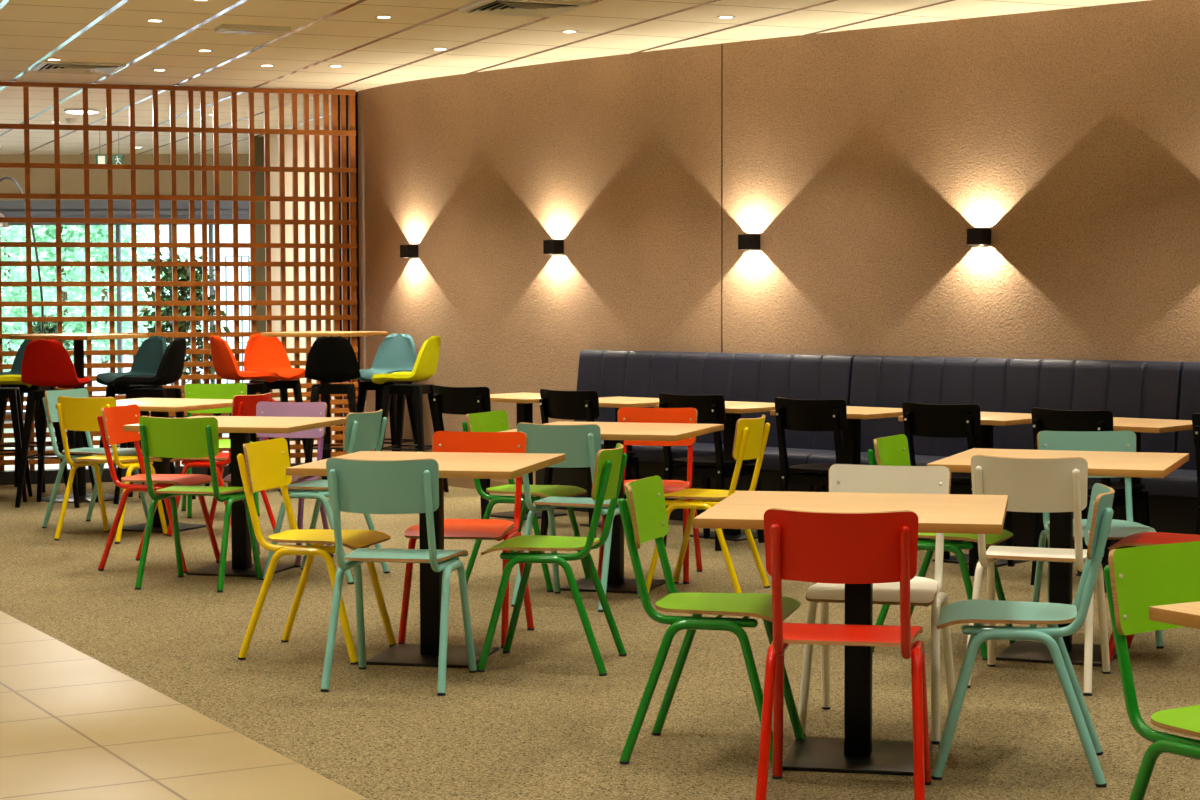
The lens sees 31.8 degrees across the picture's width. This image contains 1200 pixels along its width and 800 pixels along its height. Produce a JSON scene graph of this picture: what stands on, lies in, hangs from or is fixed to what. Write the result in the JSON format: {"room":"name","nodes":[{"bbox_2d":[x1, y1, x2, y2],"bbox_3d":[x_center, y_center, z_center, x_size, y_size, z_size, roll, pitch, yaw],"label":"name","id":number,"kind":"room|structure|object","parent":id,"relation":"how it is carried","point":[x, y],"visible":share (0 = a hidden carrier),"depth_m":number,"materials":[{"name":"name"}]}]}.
{"room":"eatery","nodes":[
{"label":"eatery","id":0,"kind":"room"},
{"bbox_2d":[0,154,248,200],"bbox_3d":[-7.107,-2.505,23.804,9.800,0.519,0.200,0,3,0],"label":"wall","id":1,"kind":"structure","parent":0,"point":[42,181],"depth_m":23.71,"materials":[{"name":"beige paint"}]},
{"bbox_2d":[0,200,249,218],"bbox_3d":[-7.106,-2.130,23.753,9.800,0.225,0.340,0,3,0],"label":"trim","id":2,"kind":"structure","parent":1,"relation":"attached to","point":[8,208],"depth_m":23.62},
{"bbox_2d":[0,611,368,799],"bbox_3d":[-3.800,1.124,7.014,16.393,0.120,19.900,0,3,0],"label":"floor","id":3,"kind":"structure","parent":0,"point":[74,726],"depth_m":6.61,"materials":[{"name":"beige tile"}]},
{"bbox_2d":[254,136,265,331],"bbox_3d":[-3.403,-1.155,21.419,0.126,3.000,0.500,0,3,0],"label":"wall pillar","id":4,"kind":"structure","parent":0,"point":[259,140],"depth_m":21.14,"materials":[{"name":"brown paint"}]},
{"bbox_2d":[270,114,333,451],"bbox_3d":[-2.571,-1.006,18.968,0.120,2.940,4.174,-1,3,-19],"label":"wall","id":5,"kind":"structure","parent":0,"point":[274,142],"depth_m":19.31,"materials":[{"name":"paint"}]},
{"bbox_2d":[338,92,359,451],"bbox_3d":[-1.945,-0.924,16.684,0.285,3.000,0.100,0,3,0],"label":"wall","id":6,"kind":"structure","parent":0,"point":[356,95],"depth_m":16.61,"materials":[{"name":"beige paint"}]},
{"bbox_2d":[0,0,1147,154],"bbox_3d":[-2.906,-2.176,10.505,18.200,0.120,27.200,0,3,0],"label":"ceiling","id":7,"kind":"structure","parent":0,"point":[29,29],"depth_m":13.17,"materials":[{"name":"beige tile"}]},
{"bbox_2d":[0,0,128,90],"bbox_3d":[-2.135,-2.109,10.358,0.053,0.004,28.993,-1,3,-23],"label":"trim","id":8,"kind":"structure","parent":7,"relation":"attached to","point":[121,2],"depth_m":13.06,"materials":[{"name":"metal"}]},
{"bbox_2d":[31,61,125,73],"bbox_3d":[-3.626,-2.307,14.638,0.560,0.024,0.560,-1,3,-23],"label":"ceiling vent","id":9,"kind":"object","parent":7,"relation":"in","point":[44,66],"visible":1,"depth_m":14.56,"materials":[{"name":"white metal"}]},
{"bbox_2d":[96,131,122,163],"bbox_3d":[-4.641,-2.395,19.918,0.256,0.368,0.034,0,3,0],"label":"exit sign","id":10,"kind":"object","parent":7,"relation":"hanging from","point":[100,159],"visible":0.77,"depth_m":19.91,"materials":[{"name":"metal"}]},
{"bbox_2d":[0,0,247,135],"bbox_3d":[-1.490,-2.111,10.358,0.053,0.004,28.993,-1,3,-23],"label":"trim","id":11,"kind":"structure","parent":7,"relation":"attached to","point":[239,2],"depth_m":13.57,"materials":[{"name":"metal"}]},
{"bbox_2d":[21,0,365,154],"bbox_3d":[-0.846,-2.112,10.358,0.053,0.004,28.993,-1,3,-23],"label":"trim","id":12,"kind":"structure","parent":7,"relation":"attached to","point":[358,1],"depth_m":14.03,"materials":[{"name":"metal"}]},
{"bbox_2d":[215,24,291,35],"bbox_3d":[-2.065,-2.203,12.543,0.420,0.034,0.200,-1,3,-23],"label":"ceiling fitting","id":13,"kind":"object","parent":7,"relation":"attached to","point":[223,28],"visible":1,"depth_m":12.47,"materials":[{"name":"white metal"}]},
{"bbox_2d":[78,0,483,154],"bbox_3d":[-0.201,-2.114,10.358,0.053,0.004,28.993,-1,3,-23],"label":"trim","id":14,"kind":"structure","parent":7,"relation":"attached to","point":[476,1],"depth_m":13.88,"materials":[{"name":"metal"}]},
{"bbox_2d":[135,0,601,154],"bbox_3d":[0.443,-2.116,10.358,0.053,0.004,28.993,-1,3,-23],"label":"trim","id":15,"kind":"structure","parent":7,"relation":"attached to","point":[593,1],"depth_m":14.36,"materials":[{"name":"metal"}]},
{"bbox_2d":[194,0,719,153],"bbox_3d":[0.766,-2.155,11.118,0.038,0.004,27.340,-1,3,-23],"label":"trim","id":16,"kind":"structure","parent":7,"relation":"attached to","point":[711,1],"depth_m":13.22,"materials":[{"name":"metal"}]},
{"bbox_2d":[458,0,588,17],"bbox_3d":[-0.427,-2.167,11.651,0.560,0.024,0.560,-1,3,-23],"label":"ceiling vent","id":17,"kind":"object","parent":7,"relation":"in","point":[527,8],"visible":1,"depth_m":11.61,"materials":[{"name":"white metal"}]},
{"bbox_2d":[628,0,837,53],"bbox_3d":[1.088,-2.194,11.878,0.038,0.004,25.687,-1,3,-23],"label":"trim","id":18,"kind":"structure","parent":7,"relation":"attached to","point":[828,1],"depth_m":12.49,"materials":[{"name":"metal"}]},
{"bbox_2d":[0,347,1199,799],"bbox_3d":[-8.500,0.082,28.538,33.000,0.150,63.000,0,3,0],"label":"floor","id":19,"kind":"structure","parent":0,"point":[540,722],"depth_m":7.72,"materials":[{"name":"carpet"}]},
{"bbox_2d":[0,375,32,501],"bbox_3d":[-4.149,0.132,14.523,0.467,1.123,0.435,-1,3,-10],"label":"bar stool","id":20,"kind":"object","parent":19,"relation":"on","point":[13,393],"visible":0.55,"depth_m":14.39,"materials":[{"name":"black metal"}]},
{"bbox_2d":[0,176,57,456],"bbox_3d":[-5.116,-0.738,18.585,0.730,2.458,0.340,0,3,0],"label":"lamp","id":21,"kind":"object","parent":19,"relation":"on","point":[7,177],"visible":0.39,"depth_m":18.55,"materials":[{"name":"metal"}]},
{"bbox_2d":[0,225,68,371],"bbox_3d":[-9.247,-1.760,29.953,2.904,3.691,2.570,0,3,11],"label":"tree","id":22,"kind":"object","parent":19,"relation":"on","point":[18,311],"visible":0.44,"depth_m":30.14,"materials":[{"name":"green plant"}]},
{"bbox_2d":[0,340,68,492],"bbox_3d":[-4.148,0.094,15.277,0.435,1.123,0.467,0,3,12],"label":"bar stool","id":23,"kind":"object","parent":19,"relation":"on","point":[17,363],"visible":0.22,"depth_m":15.34,"materials":[{"name":"plastic"}]},
{"bbox_2d":[0,225,78,363],"bbox_3d":[-10.483,-2.343,36.938,2.852,3.939,2.535,0,3,0],"label":"tree","id":24,"kind":"object","parent":19,"relation":"on","point":[6,270],"visible":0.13,"depth_m":36.83,"materials":[{"name":"green plant"}]},
{"bbox_2d":[18,308,71,356],"bbox_3d":[-7.110,-0.535,27.005,0.721,1.287,0.610,-2,3,-25],"label":"shrub","id":25,"kind":"object","parent":19,"relation":"on","point":[37,328],"visible":0.1,"depth_m":26.92,"materials":[{"name":"green plant"}]},
{"bbox_2d":[15,339,98,507],"bbox_3d":[-3.655,0.148,14.170,0.435,1.123,0.467,0,3,6],"label":"bar stool","id":26,"kind":"object","parent":19,"relation":"on","point":[45,363],"visible":0.89,"depth_m":14.01,"materials":[{"name":"red plastic"}]},
{"bbox_2d":[5,223,119,420],"bbox_3d":[-6.387,-0.892,23.794,1.921,2.256,0.080,0,3,0],"label":"window","id":27,"kind":"structure","parent":19,"relation":"on","point":[8,223],"depth_m":23.71,"materials":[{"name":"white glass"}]},
{"bbox_2d":[2,225,147,373],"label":"window","id":28,"kind":"structure","parent":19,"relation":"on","point":[75,327],"depth_m":32.93,"materials":[{"name":"glass"}]},
{"bbox_2d":[9,333,146,502],"bbox_3d":[-3.600,0.117,14.573,0.660,1.140,0.660,1,3,24],"label":"bar table","id":29,"kind":"object","parent":19,"relation":"on","point":[78,339],"visible":0.74,"depth_m":14.52,"materials":[{"name":"brown wood"}]},
{"bbox_2d":[42,388,148,530],"bbox_3d":[-3.084,0.355,12.862,0.514,0.834,0.457,1,3,24],"label":"cafe chair","id":30,"kind":"object","parent":19,"relation":"on","point":[50,399],"visible":0.59,"depth_m":12.80,"materials":[{"name":"teal wood"}]},
{"bbox_2d":[47,225,168,362],"bbox_3d":[-10.482,-2.637,43.954,3.225,3.830,2.824,0,3,0],"label":"tree","id":31,"kind":"object","parent":19,"relation":"on","point":[126,230],"visible":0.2,"depth_m":43.91,"materials":[{"name":"green plant"}]},
{"bbox_2d":[54,396,167,543],"bbox_3d":[-2.845,0.386,12.222,0.457,0.834,0.514,1,3,24],"label":"cafe chair","id":32,"kind":"object","parent":19,"relation":"on","point":[74,413],"visible":0.84,"depth_m":12.07,"materials":[{"name":"yellow wood"}]},
{"bbox_2d":[96,336,176,496],"bbox_3d":[-3.312,0.107,14.977,0.435,1.123,0.467,2,4,42],"label":"bar stool","id":33,"kind":"object","parent":19,"relation":"on","point":[147,360],"visible":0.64,"depth_m":15.02,"materials":[{"name":"plastic"}]},
{"bbox_2d":[56,398,232,532],"bbox_3d":[-2.653,0.395,12.712,0.864,0.765,0.864,1,3,25],"label":"cafe table","id":34,"kind":"object","parent":19,"relation":"on","point":[159,407],"visible":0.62,"depth_m":12.66,"materials":[{"name":"brown wood"}]},
{"bbox_2d":[117,223,172,411],"bbox_3d":[-5.127,-0.896,23.794,0.599,2.256,0.080,0,3,0],"label":"window","id":35,"kind":"structure","parent":19,"relation":"on","point":[118,224],"depth_m":23.75,"materials":[{"name":"white metal"}]},
{"bbox_2d":[113,338,195,503],"bbox_3d":[-3.047,0.136,14.373,0.467,1.123,0.435,0,3,12],"label":"bar stool","id":36,"kind":"object","parent":19,"relation":"on","point":[171,366],"visible":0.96,"depth_m":14.24,"materials":[{"name":"plastic"}]},
{"bbox_2d":[97,404,219,572],"bbox_3d":[-2.291,0.450,10.917,0.514,0.834,0.457,1,3,14],"label":"cafe chair","id":37,"kind":"object","parent":19,"relation":"on","point":[113,420],"visible":0.9,"depth_m":10.88,"materials":[{"name":"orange wood"}]},
{"bbox_2d":[96,238,221,348],"bbox_3d":[-10.340,-2.297,49.872,3.239,3.069,2.541,-1,3,-20],"label":"tree","id":38,"kind":"object","parent":19,"relation":"on","point":[185,252],"visible":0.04,"depth_m":49.67,"materials":[{"name":"green plant"}]},
{"bbox_2d":[0,81,357,484],"bbox_3d":[-4.055,-0.871,15.803,4.499,2.993,0.121,-1,3,-17],"label":"lattice screen","id":39,"kind":"object","parent":19,"relation":"on","point":[6,476],"visible":0.66,"depth_m":16.07,"materials":[{"name":"orange wood"}]},
{"bbox_2d":[130,248,229,417],"bbox_3d":[-3.989,-0.550,20.364,1.000,1.898,0.969,2,4,42],"label":"potted tree","id":40,"kind":"object","parent":19,"relation":"on","point":[183,272],"visible":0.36,"depth_m":20.22,"materials":[{"name":"green plant"}]},
{"bbox_2d":[135,416,262,592],"bbox_3d":[-1.951,0.483,10.220,0.457,0.834,0.514,1,3,14],"label":"cafe chair","id":41,"kind":"object","parent":19,"relation":"on","point":[197,437],"visible":0.94,"depth_m":10.02,"materials":[{"name":"green wood"}]},
{"bbox_2d":[181,383,259,517],"bbox_3d":[-2.457,0.317,13.590,0.457,0.834,0.514,-1,3,-16],"label":"cafe chair","id":42,"kind":"object","parent":19,"relation":"on","point":[191,391],"visible":0.31,"depth_m":13.77,"materials":[{"name":"green wood"}]},
{"bbox_2d":[166,392,275,535],"bbox_3d":[-2.216,0.376,12.400,0.514,0.834,0.457,1,3,23],"label":"cafe chair","id":43,"kind":"object","parent":19,"relation":"on","point":[242,405],"visible":0.48,"depth_m":12.25,"materials":[{"name":"red wood"}]},
{"bbox_2d":[210,224,249,415],"bbox_3d":[-4.102,-0.899,23.794,0.559,2.256,0.080,0,3,0],"label":"window","id":44,"kind":"structure","parent":19,"relation":"on","point":[211,225],"depth_m":23.73,"materials":[{"name":"white metal"}]},
{"bbox_2d":[123,416,345,576],"bbox_3d":[-1.829,0.491,10.729,0.864,0.765,0.864,1,3,14],"label":"cafe table","id":45,"kind":"object","parent":19,"relation":"on","point":[239,428],"visible":0.72,"depth_m":10.69,"materials":[{"name":"brown wood"}]},
{"bbox_2d":[225,255,250,382],"bbox_3d":[-4.465,-0.816,25.991,0.305,1.934,0.024,0,3,0],"label":"metal rack","id":46,"kind":"object","parent":19,"relation":"on","point":[226,256],"visible":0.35,"depth_m":25.96,"materials":[{"name":"white metal"}]},
{"bbox_2d":[205,336,280,490],"bbox_3d":[-2.572,0.095,15.171,0.467,1.123,0.435,-2,3,-34],"label":"bar stool","id":47,"kind":"object","parent":19,"relation":"on","point":[224,361],"visible":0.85,"depth_m":15.03,"materials":[{"name":"orange plastic"}]},
{"bbox_2d":[219,401,333,566],"bbox_3d":[-1.710,0.436,11.159,0.457,0.834,0.514,1,3,14],"label":"cafe chair","id":48,"kind":"object","parent":19,"relation":"on","point":[264,409],"visible":0.44,"depth_m":11.33,"materials":[{"name":"purple wood"}]},
{"bbox_2d":[244,334,311,476],"bbox_3d":[-2.433,0.065,15.776,0.435,1.123,0.467,-2,3,-34],"label":"bar stool","id":49,"kind":"object","parent":19,"relation":"on","point":[262,354],"visible":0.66,"depth_m":15.85,"materials":[{"name":"orange plastic"}]},
{"bbox_2d":[237,438,395,664],"bbox_3d":[-1.117,0.578,8.260,0.514,0.834,0.457,1,3,14],"label":"cafe chair","id":50,"kind":"object","parent":19,"relation":"on","point":[267,461],"visible":0.93,"depth_m":8.23,"materials":[{"name":"yellow wood"}]},
{"bbox_2d":[261,331,386,491],"bbox_3d":[-1.990,0.077,15.272,0.660,1.140,0.660,1,3,24],"label":"bar table","id":51,"kind":"object","parent":19,"relation":"on","point":[325,398],"visible":0.37,"depth_m":15.18,"materials":[{"name":"brown wood"}]},
{"bbox_2d":[262,409,389,583],"bbox_3d":[-1.357,0.467,10.502,0.514,0.834,0.457,1,3,18],"label":"cafe chair","id":52,"kind":"object","parent":19,"relation":"on","point":[363,431],"visible":0.67,"depth_m":10.36,"materials":[{"name":"teal wood"}]},
{"bbox_2d":[303,336,360,490],"bbox_3d":[-1.895,0.103,14.969,0.435,1.123,0.467,0,3,-5],"label":"bar stool","id":53,"kind":"object","parent":19,"relation":"on","point":[331,359],"visible":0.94,"depth_m":14.79,"materials":[{"name":"black plastic"}]},
{"bbox_2d":[353,333,417,452],"bbox_3d":[-1.580,0.074,15.527,0.435,1.123,0.467,1,3,26],"label":"bar stool","id":54,"kind":"object","parent":19,"relation":"on","point":[397,352],"visible":0.62,"depth_m":15.59,"materials":[{"name":"teal plastic"}]},
{"bbox_2d":[320,457,476,695],"bbox_3d":[-0.727,0.609,7.621,0.457,0.834,0.514,0,3,10],"label":"cafe chair","id":55,"kind":"object","parent":19,"relation":"on","point":[411,486],"visible":1,"depth_m":7.42,"materials":[{"name":"teal wood"}]},
{"bbox_2d":[372,336,448,491],"bbox_3d":[-1.349,0.106,14.872,0.467,1.123,0.435,1,3,18],"label":"bar stool","id":56,"kind":"object","parent":19,"relation":"on","point":[425,367],"visible":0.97,"depth_m":14.75,"materials":[{"name":"yellow plastic"}]},
{"bbox_2d":[286,451,564,667],"bbox_3d":[-0.650,0.616,8.150,0.864,0.765,0.864,0,3,12],"label":"cafe table","id":57,"kind":"object","parent":19,"relation":"on","point":[451,464],"visible":0.56,"depth_m":8.12,"materials":[{"name":"brown wood"}]},
{"bbox_2d":[398,431,533,647],"bbox_3d":[-0.543,0.558,8.634,0.457,0.834,0.514,0,3,11],"label":"cafe chair","id":58,"kind":"object","parent":19,"relation":"on","point":[442,441],"visible":0.64,"depth_m":8.74,"materials":[{"name":"red wood"}]},
{"bbox_2d":[433,385,530,518],"bbox_3d":[-0.719,0.334,12.887,0.434,0.860,0.509,2,4,36],"label":"wooden chair","id":59,"kind":"object","parent":19,"relation":"on","point":[448,400],"visible":0.52,"depth_m":12.66,"materials":[{"name":"black wood"}]},
{"bbox_2d":[462,410,590,591],"bbox_3d":[-0.365,0.478,10.228,0.514,0.834,0.457,1,3,25],"label":"cafe chair","id":60,"kind":"object","parent":19,"relation":"on","point":[493,421],"visible":0.62,"depth_m":10.18,"materials":[{"name":"green wood"}]},
{"bbox_2d":[490,392,566,519],"bbox_3d":[-0.478,0.355,13.386,0.640,0.765,0.640,2,4,42],"label":"table","id":61,"kind":"object","parent":19,"relation":"on","point":[524,401],"visible":0.47,"depth_m":13.34,"materials":[{"name":"brown wood"}]},
{"bbox_2d":[477,443,627,675],"bbox_3d":[-0.169,0.589,7.994,0.514,0.834,0.457,0,3,10],"label":"cafe chair","id":62,"kind":"object","parent":19,"relation":"on","point":[610,464],"visible":1,"depth_m":7.83,"materials":[{"name":"green wood"}]},
{"bbox_2d":[511,422,639,611],"bbox_3d":[-0.102,0.509,9.589,0.457,0.834,0.514,1,3,23],"label":"cafe chair","id":63,"kind":"object","parent":19,"relation":"on","point":[580,444],"visible":0.66,"depth_m":9.38,"materials":[{"name":"teal wood"}]},
{"bbox_2d":[539,388,639,537],"bbox_3d":[-0.056,0.359,12.341,0.434,0.860,0.509,2,4,39],"label":"wooden chair","id":64,"kind":"object","parent":19,"relation":"on","point":[556,404],"visible":0.42,"depth_m":12.16,"materials":[{"name":"black wood"}]},
{"bbox_2d":[500,421,723,593],"bbox_3d":[0.068,0.515,10.122,0.864,0.765,0.864,1,3,18],"label":"cafe table","id":65,"kind":"object","parent":19,"relation":"on","point":[612,433],"visible":0.61,"depth_m":10.08,"materials":[{"name":"brown wood"}]},
{"bbox_2d":[580,396,658,527],"bbox_3d":[0.144,0.382,12.802,0.640,0.765,0.640,2,4,42],"label":"table","id":66,"kind":"object","parent":19,"relation":"on","point":[613,402],"visible":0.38,"depth_m":12.72,"materials":[{"name":"brown wood"}]},
{"bbox_2d":[598,407,702,583],"bbox_3d":[0.253,0.464,10.480,0.457,0.834,0.514,0,3,11],"label":"cafe chair","id":67,"kind":"object","parent":19,"relation":"on","point":[625,414],"visible":0.49,"depth_m":10.64,"materials":[{"name":"red wood"}]},
{"bbox_2d":[535,350,856,520],"bbox_3d":[0.560,0.219,13.338,2.281,1.034,0.613,2,4,43],"label":"bench","id":68,"kind":"object","parent":19,"relation":"on","point":[742,377],"visible":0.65,"depth_m":13.19,"materials":[{"name":"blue leather"}]},
{"bbox_2d":[574,350,856,450],"bbox_3d":[0.694,-0.008,13.473,2.255,0.594,0.205,2,4,43],"label":"cushion","id":69,"kind":"object","parent":68,"relation":"on","point":[742,377],"depth_m":13.26,"materials":[{"name":"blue leather"}]},
{"bbox_2d":[601,440,834,472],"bbox_3d":[0.499,0.334,13.278,2.281,0.112,0.434,2,4,43],"label":"seat cushion","id":70,"kind":"object","parent":68,"relation":"on","point":[649,457],"depth_m":12.90,"materials":[{"name":"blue leather"}]},
{"bbox_2d":[646,415,769,593],"bbox_3d":[0.515,0.490,9.940,0.514,0.834,0.457,1,3,21],"label":"cafe chair","id":71,"kind":"object","parent":19,"relation":"on","point":[750,440],"visible":0.72,"depth_m":9.82,"materials":[{"name":"yellow wood"}]},
{"bbox_2d":[618,475,804,766],"bbox_3d":[0.339,0.665,6.433,0.514,0.834,0.457,1,3,15],"label":"cafe chair","id":72,"kind":"object","parent":19,"relation":"on","point":[644,519],"visible":0.92,"depth_m":6.33,"materials":[{"name":"green wood"}]},
{"bbox_2d":[659,393,764,550],"bbox_3d":[0.621,0.385,11.799,0.434,0.860,0.509,2,4,36],"label":"wooden chair","id":73,"kind":"object","parent":19,"relation":"on","point":[710,408],"visible":0.73,"depth_m":11.62,"materials":[{"name":"black wood"}]},
{"bbox_2d":[654,401,774,541],"bbox_3d":[0.766,0.409,12.217,0.640,0.765,0.640,2,4,42],"label":"table","id":74,"kind":"object","parent":19,"relation":"on","point":[733,409],"visible":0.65,"depth_m":12.17,"materials":[{"name":"brown wood"}]},
{"bbox_2d":[775,397,859,491],"bbox_3d":[1.221,0.410,11.249,0.434,0.860,0.509,2,4,36],"label":"wooden chair","id":75,"kind":"object","parent":19,"relation":"on","point":[791,414],"visible":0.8,"depth_m":11.08,"materials":[{"name":"black wood"}]},
{"bbox_2d":[770,406,902,464],"bbox_3d":[1.389,0.436,11.633,0.640,0.765,0.640,2,4,42],"label":"table","id":76,"kind":"object","parent":19,"relation":"on","point":[851,436],"visible":0.29,"depth_m":11.58,"materials":[{"name":"brown wood"}]},
{"bbox_2d":[755,508,930,799],"bbox_3d":[0.678,0.695,5.812,0.457,0.834,0.514,0,3,11],"label":"cafe chair","id":77,"kind":"object","parent":19,"relation":"on","point":[804,546],"visible":1,"depth_m":5.60,"materials":[{"name":"red wood"}]},
{"bbox_2d":[693,491,1007,775],"bbox_3d":[0.780,0.701,6.353,0.864,0.765,0.864,0,3,12],"label":"cafe table","id":78,"kind":"object","parent":19,"relation":"on","point":[857,752],"visible":0.61,"depth_m":6.32,"materials":[{"name":"brown wood"}]},
{"bbox_2d":[798,464,954,744],"bbox_3d":[0.908,0.643,6.837,0.457,0.834,0.514,1,3,16],"label":"cafe chair","id":79,"kind":"object","parent":19,"relation":"on","point":[848,478],"visible":0.67,"depth_m":6.94,"materials":[{"name":"white wood"}]},
{"bbox_2d":[867,434,1016,659],"bbox_3d":[1.349,0.567,8.344,0.514,0.834,0.457,1,3,25],"label":"cafe chair","id":80,"kind":"object","parent":19,"relation":"on","point":[893,450],"visible":0.39,"depth_m":8.26,"materials":[{"name":"green wood"}]},
{"bbox_2d":[902,402,1014,575],"bbox_3d":[1.826,0.434,10.740,0.434,0.860,0.509,2,4,36],"label":"wooden chair","id":81,"kind":"object","parent":19,"relation":"on","point":[919,419],"visible":0.56,"depth_m":10.53,"materials":[{"name":"black wood"}]},
{"bbox_2d":[898,412,1031,566],"bbox_3d":[2.011,0.464,11.049,0.640,0.765,0.640,2,4,42],"label":"table","id":82,"kind":"object","parent":19,"relation":"on","point":[988,419],"visible":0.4,"depth_m":10.99,"materials":[{"name":"brown wood"}]},
{"bbox_2d":[807,355,1183,550],"bbox_3d":[2.206,0.286,11.897,2.104,1.034,0.590,2,4,40],"label":"bench","id":83,"kind":"object","parent":19,"relation":"on","point":[1126,388],"visible":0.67,"depth_m":11.94,"materials":[{"name":"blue leather"}]},
{"bbox_2d":[807,452,1141,490],"bbox_3d":[2.148,0.401,11.835,2.103,0.112,0.412,2,4,40],"label":"seat cushion","id":84,"kind":"object","parent":83,"relation":"on","point":[921,458],"depth_m":12.22,"materials":[{"name":"blue leather"}]},
{"bbox_2d":[849,355,1183,456],"bbox_3d":[2.335,0.059,12.038,2.105,0.594,0.183,2,4,40],"label":"cushion","id":85,"kind":"object","parent":83,"relation":"on","point":[1126,388],"depth_m":11.96,"materials":[{"name":"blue leather"}]},
{"bbox_2d":[931,483,1114,787],"bbox_3d":[1.253,0.672,6.226,0.514,0.834,0.457,0,3,12],"label":"cafe chair","id":86,"kind":"object","parent":19,"relation":"on","point":[978,612],"visible":1,"depth_m":6.06,"materials":[{"name":"teal wood"}]},
{"bbox_2d":[966,455,1110,695],"bbox_3d":[1.583,0.603,7.613,0.457,0.834,0.514,1,3,21],"label":"cafe chair","id":87,"kind":"object","parent":19,"relation":"on","point":[1030,484],"visible":0.76,"depth_m":7.40,"materials":[{"name":"white wood"}]},
{"bbox_2d":[927,448,1188,666],"bbox_3d":[1.787,0.608,8.162,0.864,0.765,0.864,1,3,21],"label":"cafe table","id":88,"kind":"object","parent":19,"relation":"on","point":[1100,463],"visible":0.52,"depth_m":8.12,"materials":[{"name":"brown wood"}]},
{"bbox_2d":[1031,407,1149,592],"bbox_3d":[2.368,0.462,10.147,0.434,0.860,0.509,2,4,42],"label":"wooden chair","id":89,"kind":"object","parent":19,"relation":"on","point":[1043,419],"visible":0.46,"depth_m":10.00,"materials":[{"name":"black wood"}]},
{"bbox_2d":[1030,431,1163,648],"bbox_3d":[2.011,0.554,8.557,0.457,0.834,0.514,0,3,3],"label":"cafe chair","id":90,"kind":"object","parent":19,"relation":"on","point":[1113,441],"visible":0.38,"depth_m":8.74,"materials":[{"name":"teal wood"}]},
{"bbox_2d":[1076,417,1192,575],"bbox_3d":[2.633,0.491,10.465,0.640,0.765,0.640,2,4,42],"label":"table","id":91,"kind":"object","parent":19,"relation":"on","point":[1137,425],"visible":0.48,"depth_m":10.40,"materials":[{"name":"brown wood"}]},
{"bbox_2d":[1103,541,1199,799],"bbox_3d":[1.413,0.751,4.628,0.457,0.834,0.514,-2,3,-33],"label":"cafe chair","id":92,"kind":"object","parent":19,"relation":"on","point":[1137,579],"visible":0.96,"depth_m":4.71,"materials":[{"name":"green wood"}]},
{"bbox_2d":[1108,532,1199,665],"bbox_3d":[2.218,0.580,8.022,0.514,0.834,0.457,1,3,24],"label":"cafe chair","id":93,"kind":"object","parent":19,"relation":"on","point":[1144,538],"visible":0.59,"depth_m":8.04,"materials":[{"name":"red wood"}]},
{"bbox_2d":[1141,362,1199,534],"bbox_3d":[3.817,0.349,10.537,2.104,1.034,0.590,2,4,40],"label":"bench","id":94,"kind":"object","parent":19,"relation":"on","point":[1173,498],"visible":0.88,"depth_m":10.98,"materials":[{"name":"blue leather"}]},
{"bbox_2d":[1141,469,1197,497],"bbox_3d":[3.759,0.464,10.475,2.102,0.112,0.412,2,4,40],"label":"seat cushion","id":95,"kind":"object","parent":94,"relation":"on","point":[1180,483],"depth_m":10.90,"materials":[{"name":"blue leather"}]},
{"bbox_2d":[1177,362,1199,469],"bbox_3d":[3.944,0.121,10.678,2.104,0.594,0.183,2,4,40],"label":"cushion","id":96,"kind":"object","parent":94,"relation":"on","point":[1190,380],"depth_m":11.27,"materials":[{"name":"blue leather"}]},
{"bbox_2d":[1149,601,1199,628],"bbox_3d":[1.707,0.808,4.146,0.864,0.765,0.864,-2,3,-30],"label":"cafe table","id":97,"kind":"object","parent":19,"relation":"on","point":[1181,614],"visible":1,"depth_m":4.24,"materials":[{"name":"brown wood"}]},
{"bbox_2d":[1192,413,1199,534],"bbox_3d":[2.992,0.485,9.632,0.434,0.860,0.509,2,4,40],"label":"wooden chair","id":98,"kind":"object","parent":19,"relation":"on","point":[1195,417],"visible":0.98,"depth_m":9.58,"materials":[{"name":"black wood"}]},
{"bbox_2d":[358,0,1199,484],"bbox_3d":[2.070,-0.734,12.632,11.155,3.000,0.534,3,4,43],"label":"wall","id":99,"kind":"structure","parent":0,"point":[862,162],"depth_m":13.03,"materials":[{"name":"brown paint"}]},
{"bbox_2d":[447,478,533,488],"bbox_3d":[2.024,0.730,12.640,11.141,0.075,0.398,3,4,43],"label":"baseboard","id":100,"kind":"structure","parent":99,"relation":"attached to","point":[469,483],"depth_m":15.33,"materials":[{"name":"brown wood"}]},
{"bbox_2d":[543,240,563,253],"bbox_3d":[-0.319,-1.051,14.472,0.095,0.094,0.104,-3,4,-44],"label":"wall lamp","id":101,"kind":"object","parent":99,"relation":"attached to","point":[549,246],"visible":1,"depth_m":14.44,"materials":[{"name":"metal"}]},
{"bbox_2d":[721,44,721,351],"bbox_3d":[0.781,-0.810,13.486,0.008,2.915,0.003,2,4,43],"label":"trim","id":102,"kind":"structure","parent":99,"relation":"attached to","point":[721,44],"depth_m":13.46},
{"bbox_2d":[738,234,759,249],"bbox_3d":[0.940,-0.995,13.263,0.104,0.094,0.095,2,4,42],"label":"wall lamp","id":103,"kind":"object","parent":99,"relation":"attached to","point":[745,241],"visible":1,"depth_m":13.23,"materials":[{"name":"metal"}]},
{"bbox_2d":[800,0,954,35],"bbox_3d":[1.410,-2.232,12.639,0.034,0.004,24.033,-1,3,-23],"label":"trim","id":104,"kind":"structure","parent":99,"relation":"attached to","point":[945,1],"depth_m":12.13,"materials":[{"name":"metal"}]},
{"bbox_2d":[967,228,990,244],"bbox_3d":[2.193,-0.945,12.185,0.104,0.094,0.095,2,4,40],"label":"wall lamp","id":105,"kind":"object","parent":99,"relation":"attached to","point":[975,236],"visible":1,"depth_m":12.15,"materials":[{"name":"metal"}]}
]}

